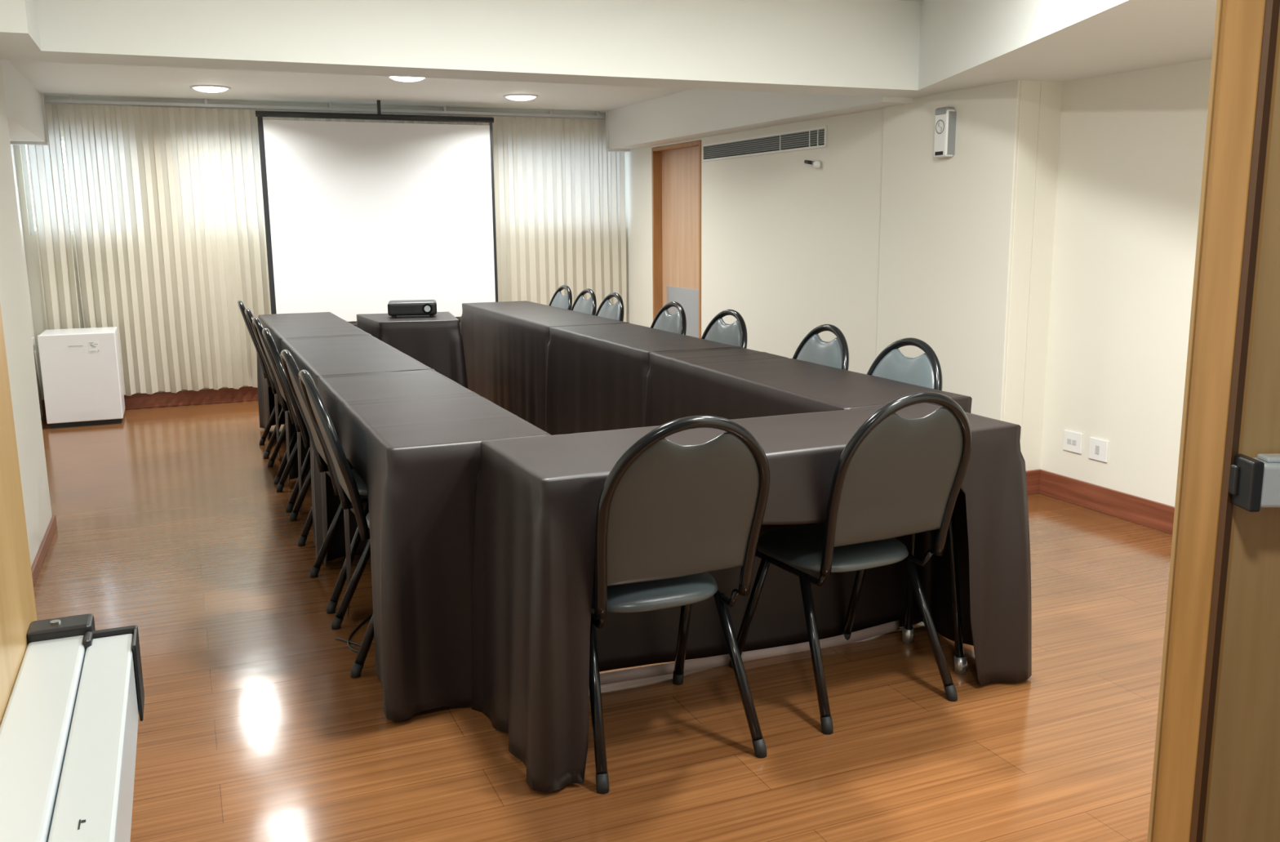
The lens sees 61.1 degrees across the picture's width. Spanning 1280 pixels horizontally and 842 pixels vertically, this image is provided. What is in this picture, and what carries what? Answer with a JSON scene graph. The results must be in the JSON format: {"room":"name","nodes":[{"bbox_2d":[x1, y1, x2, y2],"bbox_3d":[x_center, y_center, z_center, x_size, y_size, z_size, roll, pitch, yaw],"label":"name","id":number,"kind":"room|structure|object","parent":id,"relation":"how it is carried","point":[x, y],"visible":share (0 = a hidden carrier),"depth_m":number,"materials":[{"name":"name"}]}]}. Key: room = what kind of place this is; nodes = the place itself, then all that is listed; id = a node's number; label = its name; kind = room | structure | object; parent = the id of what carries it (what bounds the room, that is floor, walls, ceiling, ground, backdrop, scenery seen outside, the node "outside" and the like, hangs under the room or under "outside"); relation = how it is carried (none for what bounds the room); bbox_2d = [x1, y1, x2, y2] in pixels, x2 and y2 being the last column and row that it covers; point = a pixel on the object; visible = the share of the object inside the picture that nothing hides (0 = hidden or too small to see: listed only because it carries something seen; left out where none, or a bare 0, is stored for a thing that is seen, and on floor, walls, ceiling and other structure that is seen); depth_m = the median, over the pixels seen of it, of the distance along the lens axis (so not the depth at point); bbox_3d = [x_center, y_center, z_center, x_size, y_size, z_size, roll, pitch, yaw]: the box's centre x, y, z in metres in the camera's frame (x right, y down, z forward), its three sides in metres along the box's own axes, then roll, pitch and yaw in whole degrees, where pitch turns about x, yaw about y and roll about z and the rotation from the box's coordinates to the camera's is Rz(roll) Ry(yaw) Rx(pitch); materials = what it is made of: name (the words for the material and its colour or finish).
{"room":"conference room","nodes":[
{"label":"conference room","id":0,"kind":"room"},
{"bbox_2d":[0,60,52,566],"bbox_3d":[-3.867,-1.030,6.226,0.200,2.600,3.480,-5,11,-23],"label":"wall","id":1,"kind":"structure","parent":0,"point":[11,145],"depth_m":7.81,"materials":[{"name":"white paint"}]},
{"bbox_2d":[0,60,45,142],"bbox_3d":[-3.656,-1.855,6.096,0.220,0.335,3.350,-5,11,-23],"label":"soffit","id":2,"kind":"object","parent":1,"relation":"attached to","point":[23,100],"depth_m":6.64,"materials":[{"name":"white paint"}]},
{"bbox_2d":[9,93,48,145],"bbox_3d":[-4.292,-2.115,7.588,0.235,0.355,0.075,-5,11,-23],"label":"edging","id":3,"kind":"object","parent":1,"relation":"attached to","point":[19,143],"visible":0.89,"depth_m":7.62,"materials":[{"name":"white paint"}]},
{"bbox_2d":[31,337,35,350],"bbox_3d":[-4.295,-0.543,7.653,0.030,0.090,0.100,-5,11,-23],"label":"wall socket","id":4,"kind":"object","parent":1,"relation":"attached to","point":[33,338],"visible":0.4,"depth_m":7.65,"materials":[{"name":"white plastic"}]},
{"bbox_2d":[31,514,57,586],"bbox_3d":[-2.076,0.828,3.087,0.374,0.055,4.244,-5,11,-23],"label":"baseboard","id":5,"kind":"structure","parent":1,"relation":"attached to","point":[38,560],"depth_m":4.59,"materials":[{"name":"brown wood"}]},
{"bbox_2d":[13,95,605,399],"bbox_3d":[-2.288,-1.527,8.828,5.200,2.600,0.160,-5,11,-23],"label":"wall","id":6,"kind":"structure","parent":0,"point":[31,247],"depth_m":7.98,"materials":[{"name":"white paint"}]},
{"bbox_2d":[20,136,73,235],"bbox_3d":[-4.114,-1.731,7.991,0.730,0.700,0.040,-5,11,-23],"label":"window","id":7,"kind":"structure","parent":6,"relation":"in","point":[24,148],"depth_m":7.88,"materials":[{"name":"white glass"}]},
{"bbox_2d":[41,386,257,414],"bbox_3d":[-2.278,-0.288,8.958,4.700,0.115,0.018,-5,11,-23],"label":"baseboard","id":8,"kind":"structure","parent":6,"relation":"attached to","point":[158,399],"depth_m":8.44,"materials":[{"name":"brown wood"}]},
{"bbox_2d":[8,0,923,112],"bbox_3d":[-0.109,-1.788,3.804,5.400,0.300,10.760,-5,11,-23],"label":"ceiling","id":9,"kind":"structure","parent":0,"point":[49,78],"depth_m":7.54,"materials":[{"name":"white paint"}]},
{"bbox_2d":[0,0,41,50],"bbox_3d":[-2.373,-1.498,3.618,0.585,0.420,0.400,-5,11,-23],"label":"soffit","id":10,"kind":"structure","parent":9,"relation":"attached to","point":[19,20],"depth_m":3.61,"materials":[{"name":"white paint"}]},
{"bbox_2d":[190,84,231,92],"bbox_3d":[-2.924,-2.255,7.384,0.260,0.032,0.260,-5,11,-23],"label":"recessed light","id":11,"kind":"object","parent":9,"relation":"in","point":[205,88],"visible":1,"depth_m":7.31,"materials":[{"name":"white plastic"}]},
{"bbox_2d":[193,86,227,92],"bbox_3d":[-2.924,-2.253,7.384,0.220,0.028,0.220,-5,11,-23],"label":"diffuser","id":12,"kind":"object","parent":11,"relation":"attached to","point":[205,89],"depth_m":7.32,"materials":[{"name":"white plastic"}]},
{"bbox_2d":[44,94,604,118],"bbox_3d":[-2.267,-2.455,8.493,4.250,0.055,0.036,-5,11,-23],"label":"track","id":13,"kind":"object","parent":9,"relation":"attached to","point":[70,100],"visible":1,"depth_m":8.37,"materials":[{"name":"grey metal"}]},
{"bbox_2d":[26,103,79,329],"bbox_3d":[-4.240,-1.204,7.873,0.225,2.121,0.066,-5,11,-23],"label":"curtain","id":14,"kind":"object","parent":13,"relation":"hanging from","point":[46,162],"visible":0.66,"depth_m":7.83,"materials":[{"name":"beige fabric"}]},
{"bbox_2d":[60,104,474,395],"bbox_3d":[-2.733,-1.332,8.495,3.014,2.125,0.082,-5,11,-23],"label":"curtain","id":15,"kind":"object","parent":13,"relation":"hanging from","point":[166,203],"visible":0.41,"depth_m":8.16,"materials":[{"name":"beige fabric"}]},
{"bbox_2d":[475,115,626,321],"bbox_3d":[-0.734,-1.504,9.327,1.319,2.126,0.060,-5,11,-23],"label":"curtain","id":16,"kind":"object","parent":13,"relation":"hanging from","point":[560,197],"visible":0.6,"depth_m":9.28,"materials":[{"name":"beige fabric"}]},
{"bbox_2d":[255,100,497,326],"bbox_3d":[-1.984,-1.600,8.416,1.790,1.714,0.044,-5,11,-23],"label":"projection screen","id":17,"kind":"object","parent":9,"relation":"hanging from","point":[360,217],"visible":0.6,"depth_m":8.39,"materials":[{"name":"white fabric"}]},
{"bbox_2d":[386,75,427,81],"bbox_3d":[-1.483,-2.182,6.915,0.260,0.032,0.260,-5,11,-23],"label":"recessed light","id":18,"kind":"object","parent":9,"relation":"in","point":[397,78],"visible":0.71,"depth_m":6.87,"materials":[{"name":"white plastic"}]},
{"bbox_2d":[0,0,920,96],"bbox_3d":[-0.723,-1.710,4.679,4.470,0.420,0.300,-5,11,-23],"label":"beam","id":19,"kind":"structure","parent":9,"relation":"attached to","point":[846,47],"depth_m":4.65,"materials":[{"name":"white paint"}]},
{"bbox_2d":[503,93,538,100],"bbox_3d":[-0.886,-2.402,8.072,0.260,0.032,0.260,-5,11,-23],"label":"recessed light","id":20,"kind":"object","parent":9,"relation":"in","point":[513,96],"visible":1,"depth_m":8.00,"materials":[{"name":"white plastic"}]},
{"bbox_2d":[506,95,535,100],"bbox_3d":[-0.886,-2.400,8.073,0.220,0.028,0.220,-5,11,-23],"label":"diffuser","id":21,"kind":"object","parent":20,"relation":"attached to","point":[511,97],"depth_m":8.01,"materials":[{"name":"white plastic"}]},
{"bbox_2d":[884,0,1216,97],"bbox_3d":[1.585,-1.575,3.826,1.822,0.420,3.696,-5,11,-23],"label":"soffit","id":22,"kind":"structure","parent":9,"relation":"attached to","point":[965,44],"depth_m":4.28,"materials":[{"name":"white paint"}]},
{"bbox_2d":[33,400,1172,841],"bbox_3d":[-0.224,0.662,4.197,5.900,0.060,10.760,-5,11,-23],"label":"floor","id":23,"kind":"structure","parent":0,"point":[173,523],"depth_m":3.08,"materials":[{"name":"laminate"}]},
{"bbox_2d":[37,326,124,428],"bbox_3d":[-3.978,-0.321,7.754,0.478,0.650,0.478,-5,11,-23],"label":"mini fridge","id":24,"kind":"object","parent":23,"relation":"on","point":[81,369],"visible":1,"depth_m":7.55,"materials":[{"name":"white metal"}]},
{"bbox_2d":[237,299,284,458],"bbox_3d":[-2.131,-0.287,6.698,0.602,0.936,0.476,-5,11,-22],"label":"banquet chair","id":25,"kind":"object","parent":23,"relation":"on","point":[241,304],"visible":0.35,"depth_m":6.50,"materials":[{"name":"black metal"}]},
{"bbox_2d":[244,307,297,484],"bbox_3d":[-1.858,-0.173,6.068,0.602,0.936,0.476,-5,11,-23],"label":"banquet chair","id":26,"kind":"object","parent":23,"relation":"on","point":[249,315],"visible":0.31,"depth_m":5.97,"materials":[{"name":"black metal"}]},
{"bbox_2d":[252,316,310,511],"bbox_3d":[-1.613,-0.071,5.500,0.602,0.936,0.476,-5,11,-24],"label":"banquet chair","id":27,"kind":"object","parent":23,"relation":"on","point":[258,326],"visible":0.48,"depth_m":5.34,"materials":[{"name":"black metal"}]},
{"bbox_2d":[262,328,312,546],"bbox_3d":[-1.367,0.032,4.932,0.602,0.936,0.476,-5,11,-22],"label":"banquet chair","id":28,"kind":"object","parent":23,"relation":"on","point":[300,426],"visible":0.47,"depth_m":4.72,"materials":[{"name":"black metal"}]},
{"bbox_2d":[257,311,368,479],"bbox_3d":[-2.021,-0.212,6.694,0.552,0.785,1.728,-5,11,-23],"label":"tablecloth","id":29,"kind":"object","parent":23,"relation":"on","point":[280,326],"visible":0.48,"depth_m":6.58,"materials":[{"name":"black fabric"}]},
{"bbox_2d":[280,349,368,613],"bbox_3d":[-1.016,0.179,4.120,0.602,0.936,0.476,-5,11,-24],"label":"banquet chair","id":30,"kind":"object","parent":23,"relation":"on","point":[291,370],"visible":0.41,"depth_m":3.97,"materials":[{"name":"black metal"}]},
{"bbox_2d":[297,369,373,678],"bbox_3d":[-0.776,0.280,3.564,0.602,0.936,0.476,-5,11,-23],"label":"banquet chair","id":31,"kind":"object","parent":23,"relation":"on","point":[346,484],"visible":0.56,"depth_m":3.36,"materials":[{"name":"black metal"}]},
{"bbox_2d":[334,613,373,652],"bbox_3d":[-0.979,0.717,3.753,0.124,0.008,0.437,-2,11,-7],"label":"cable","id":32,"kind":"object","parent":23,"relation":"on","point":[348,641],"visible":0.57,"depth_m":3.65,"materials":[{"name":"black plastic"}]},
{"bbox_2d":[280,333,431,560],"bbox_3d":[-1.376,0.054,5.219,0.564,0.787,1.618,-5,11,-23],"label":"tablecloth","id":33,"kind":"object","parent":23,"relation":"on","point":[340,354],"visible":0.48,"depth_m":4.83,"materials":[{"name":"black fabric"}]},
{"bbox_2d":[356,311,467,388],"bbox_3d":[-1.514,-0.298,7.105,0.707,0.766,0.772,-3,11,-15],"label":"tablecloth","id":34,"kind":"object","parent":23,"relation":"on","point":[436,341],"visible":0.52,"depth_m":6.79,"materials":[{"name":"black fabric"}]},
{"bbox_2d":[387,299,436,317],"bbox_3d":[-1.484,-0.733,7.072,0.310,0.098,0.240,-3,11,-11],"label":"projector","id":35,"kind":"object","parent":34,"relation":"on","point":[408,307],"visible":1,"depth_m":6.97,"materials":[{"name":"black plastic"}]},
{"bbox_2d":[392,306,415,312],"bbox_3d":[-1.512,-0.714,6.956,0.140,0.035,0.002,-3,11,-11],"label":"vent","id":36,"kind":"object","parent":35,"relation":"attached to","point":[411,306],"depth_m":6.95,"materials":[{"name":"black plastic"}]},
{"bbox_2d":[313,368,551,721],"bbox_3d":[-0.768,0.312,3.795,0.565,0.785,1.633,-5,11,-23],"label":"tablecloth","id":37,"kind":"object","parent":23,"relation":"on","point":[414,438],"visible":0.72,"depth_m":3.06,"materials":[{"name":"black fabric"}]},
{"bbox_2d":[460,300,629,431],"bbox_3d":[-0.692,-0.346,7.347,0.579,0.786,2.112,-5,11,-23],"label":"tablecloth","id":38,"kind":"object","parent":23,"relation":"on","point":[505,343],"visible":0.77,"depth_m":7.08,"materials":[{"name":"black fabric"}]},
{"bbox_2d":[548,284,572,310],"bbox_3d":[-0.793,-0.489,7.718,0.602,0.936,0.476,-5,11,-23],"label":"banquet chair","id":39,"kind":"object","parent":23,"relation":"on","point":[559,300],"visible":0.19,"depth_m":7.70,"materials":[{"name":"black leather"}]},
{"bbox_2d":[570,288,596,315],"bbox_3d":[-0.606,-0.411,7.284,0.602,0.936,0.476,-5,11,-23],"label":"banquet chair","id":40,"kind":"object","parent":23,"relation":"on","point":[588,306],"visible":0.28,"depth_m":7.27,"materials":[{"name":"black leather"}]},
{"bbox_2d":[595,292,624,321],"bbox_3d":[-0.418,-0.332,6.849,0.602,0.936,0.476,-5,11,-23],"label":"banquet chair","id":41,"kind":"object","parent":23,"relation":"on","point":[615,311],"visible":0.23,"depth_m":6.84,"materials":[{"name":"black leather"}]},
{"bbox_2d":[545,323,739,435],"bbox_3d":[-0.016,-0.063,5.787,0.578,0.785,1.430,-5,11,-23],"label":"tablecloth","id":42,"kind":"object","parent":23,"relation":"on","point":[596,375],"visible":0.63,"depth_m":5.68,"materials":[{"name":"black fabric"}]},
{"bbox_2d":[650,301,686,334],"bbox_3d":[-0.065,-0.185,6.034,0.602,0.936,0.476,-5,11,-23],"label":"banquet chair","id":43,"kind":"object","parent":23,"relation":"on","point":[676,323],"visible":0.17,"depth_m":6.03,"materials":[{"name":"black leather"}]},
{"bbox_2d":[589,414,769,793],"bbox_3d":[0.024,0.400,2.869,0.476,0.936,0.602,-5,11,-23],"label":"banquet chair","id":44,"kind":"object","parent":23,"relation":"on","point":[670,514],"visible":0.91,"depth_m":2.64,"materials":[{"name":"black"}]},
{"bbox_2d":[701,309,747,348],"bbox_3d":[0.207,-0.080,5.456,0.602,0.936,0.476,-5,12,-24],"label":"banquet chair","id":45,"kind":"object","parent":23,"relation":"on","point":[735,333],"visible":0.25,"depth_m":5.46,"materials":[{"name":"black leather"}]},
{"bbox_2d":[642,346,972,626],"bbox_3d":[0.590,0.183,4.416,0.604,0.788,1.705,-5,11,-23],"label":"tablecloth","id":46,"kind":"object","parent":23,"relation":"on","point":[735,382],"visible":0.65,"depth_m":4.30,"materials":[{"name":"black fabric"}]},
{"bbox_2d":[792,324,848,370],"bbox_3d":[0.553,0.065,4.654,0.602,0.936,0.476,-5,11,-21],"label":"banquet chair","id":47,"kind":"object","parent":23,"relation":"on","point":[834,353],"visible":0.26,"depth_m":4.64,"materials":[{"name":"black leather"}]},
{"bbox_2d":[728,391,971,733],"bbox_3d":[0.612,0.339,3.171,0.476,0.936,0.602,-6,12,-26],"label":"banquet chair","id":48,"kind":"object","parent":23,"relation":"on","point":[896,475],"visible":0.98,"depth_m":2.98,"materials":[{"name":"black"}]},
{"bbox_2d":[866,337,942,390],"bbox_3d":[0.780,0.169,4.079,0.602,0.936,0.476,-5,11,-24],"label":"banquet chair","id":49,"kind":"object","parent":23,"relation":"on","point":[924,370],"visible":0.19,"depth_m":4.08,"materials":[{"name":"black"}]},
{"bbox_2d":[902,509,967,674],"bbox_3d":[0.346,0.425,3.159,1.440,0.777,0.380,-5,11,-23],"label":"folding table","id":50,"kind":"object","parent":23,"relation":"on","point":[908,632],"visible":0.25,"depth_m":3.33,"materials":[{"name":"black metal"}]},
{"bbox_2d":[471,402,1031,792],"bbox_3d":[0.354,0.427,3.135,1.617,0.791,0.598,-5,11,-23],"label":"tablecloth","id":51,"kind":"object","parent":50,"relation":"on","point":[537,497],"visible":0.56,"depth_m":3.06,"materials":[{"name":"black fabric"}]},
{"bbox_2d":[624,80,1040,445],"bbox_3d":[0.876,-1.301,7.439,0.138,2.600,4.908,-5,11,-23],"label":"wall","id":52,"kind":"structure","parent":0,"point":[886,242],"depth_m":6.11,"materials":[{"name":"white paint"}]},
{"bbox_2d":[605,111,630,151],"bbox_3d":[-0.191,-2.481,9.295,0.190,0.335,0.075,-5,11,-23],"label":"edging","id":53,"kind":"object","parent":52,"relation":"attached to","point":[607,149],"visible":1,"depth_m":9.28,"materials":[{"name":"white paint"}]},
{"bbox_2d":[651,140,701,337],"bbox_3d":[0.342,-1.218,8.755,0.123,1.968,0.916,-5,11,-23],"label":"door","id":54,"kind":"structure","parent":52,"relation":"in","point":[676,169],"depth_m":8.79,"materials":[{"name":"brown wood"}]},
{"bbox_2d":[608,88,912,149],"bbox_3d":[0.593,-2.172,7.528,0.210,0.315,3.980,-5,11,-23],"label":"beam","id":55,"kind":"structure","parent":52,"relation":"attached to","point":[692,113],"depth_m":7.46,"materials":[{"name":"white paint"}]},
{"bbox_2d":[702,125,826,161],"bbox_3d":[0.802,-1.866,7.352,0.010,0.124,1.686,-5,11,-23],"label":"air vent","id":56,"kind":"object","parent":52,"relation":"in","point":[815,137],"visible":1,"depth_m":7.23,"materials":[{"name":"grey metal"}]},
{"bbox_2d":[804,160,821,168],"bbox_3d":[1.073,-1.588,6.712,0.046,0.061,0.148,-5,11,-23],"label":"wall sensor","id":57,"kind":"object","parent":52,"relation":"attached to","point":[816,164],"visible":1,"depth_m":6.66,"materials":[{"name":"grey plastic"}]},
{"bbox_2d":[933,106,956,157],"bbox_3d":[1.551,-1.470,5.527,0.058,0.246,0.106,-5,11,-23],"label":"air freshener","id":58,"kind":"object","parent":52,"relation":"attached to","point":[945,117],"visible":1,"depth_m":5.50,"materials":[{"name":"white plastic"}]},
{"bbox_2d":[1020,57,1212,506],"bbox_3d":[2.594,-0.673,3.954,0.252,2.600,3.152,-5,11,-23],"label":"wall","id":59,"kind":"structure","parent":0,"point":[1120,156],"depth_m":4.97,"materials":[{"name":"white paint"}]},
{"bbox_2d":[1062,429,1082,453],"bbox_3d":[2.107,0.101,5.283,0.012,0.100,0.115,-5,11,-23],"label":"wall socket","id":60,"kind":"object","parent":59,"relation":"attached to","point":[1073,441],"visible":1,"depth_m":5.28,"materials":[{"name":"white plastic"}]},
{"bbox_2d":[1088,436,1108,462],"bbox_3d":[2.171,0.136,5.137,0.012,0.103,0.110,-5,11,-23],"label":"wall socket","id":61,"kind":"object","parent":59,"relation":"attached to","point":[1098,448],"visible":1,"depth_m":5.13,"materials":[{"name":"white plastic"}]},
{"bbox_2d":[1026,468,1174,533],"bbox_3d":[2.475,0.547,4.179,0.254,0.122,2.852,-5,11,-23],"label":"baseboard","id":62,"kind":"structure","parent":59,"relation":"attached to","point":[1137,509],"depth_m":5.12,"materials":[{"name":"brown wood"}]},
{"bbox_3d":[0.850,-0.237,1.694,5.300,2.600,0.120,-5,11,-23],"label":"wall","id":63,"kind":"structure","parent":0,"visible":0},
{"bbox_2d":[0,303,144,841],"bbox_3d":[-0.416,0.217,0.707,0.136,2.070,0.855,-5,11,-23],"label":"door","id":64,"kind":"structure","parent":63,"relation":"in","point":[72,692],"depth_m":0.89,"materials":[{"name":"brown wood"}]},
{"bbox_2d":[1146,0,1279,841],"bbox_3d":[0.947,0.005,1.752,0.091,2.100,0.093,-5,11,-23],"label":"door frame","id":65,"kind":"structure","parent":63,"relation":"attached to","point":[1245,39],"depth_m":1.73,"materials":[{"name":"brown wood"}]},
{"bbox_2d":[1202,6,1279,841],"bbox_3d":[1.363,0.017,1.696,0.870,2.070,0.107,-1,10,0],"label":"door","id":66,"kind":"structure","parent":63,"relation":"in","point":[1242,799],"depth_m":1.76,"materials":[{"name":"brown wood"}]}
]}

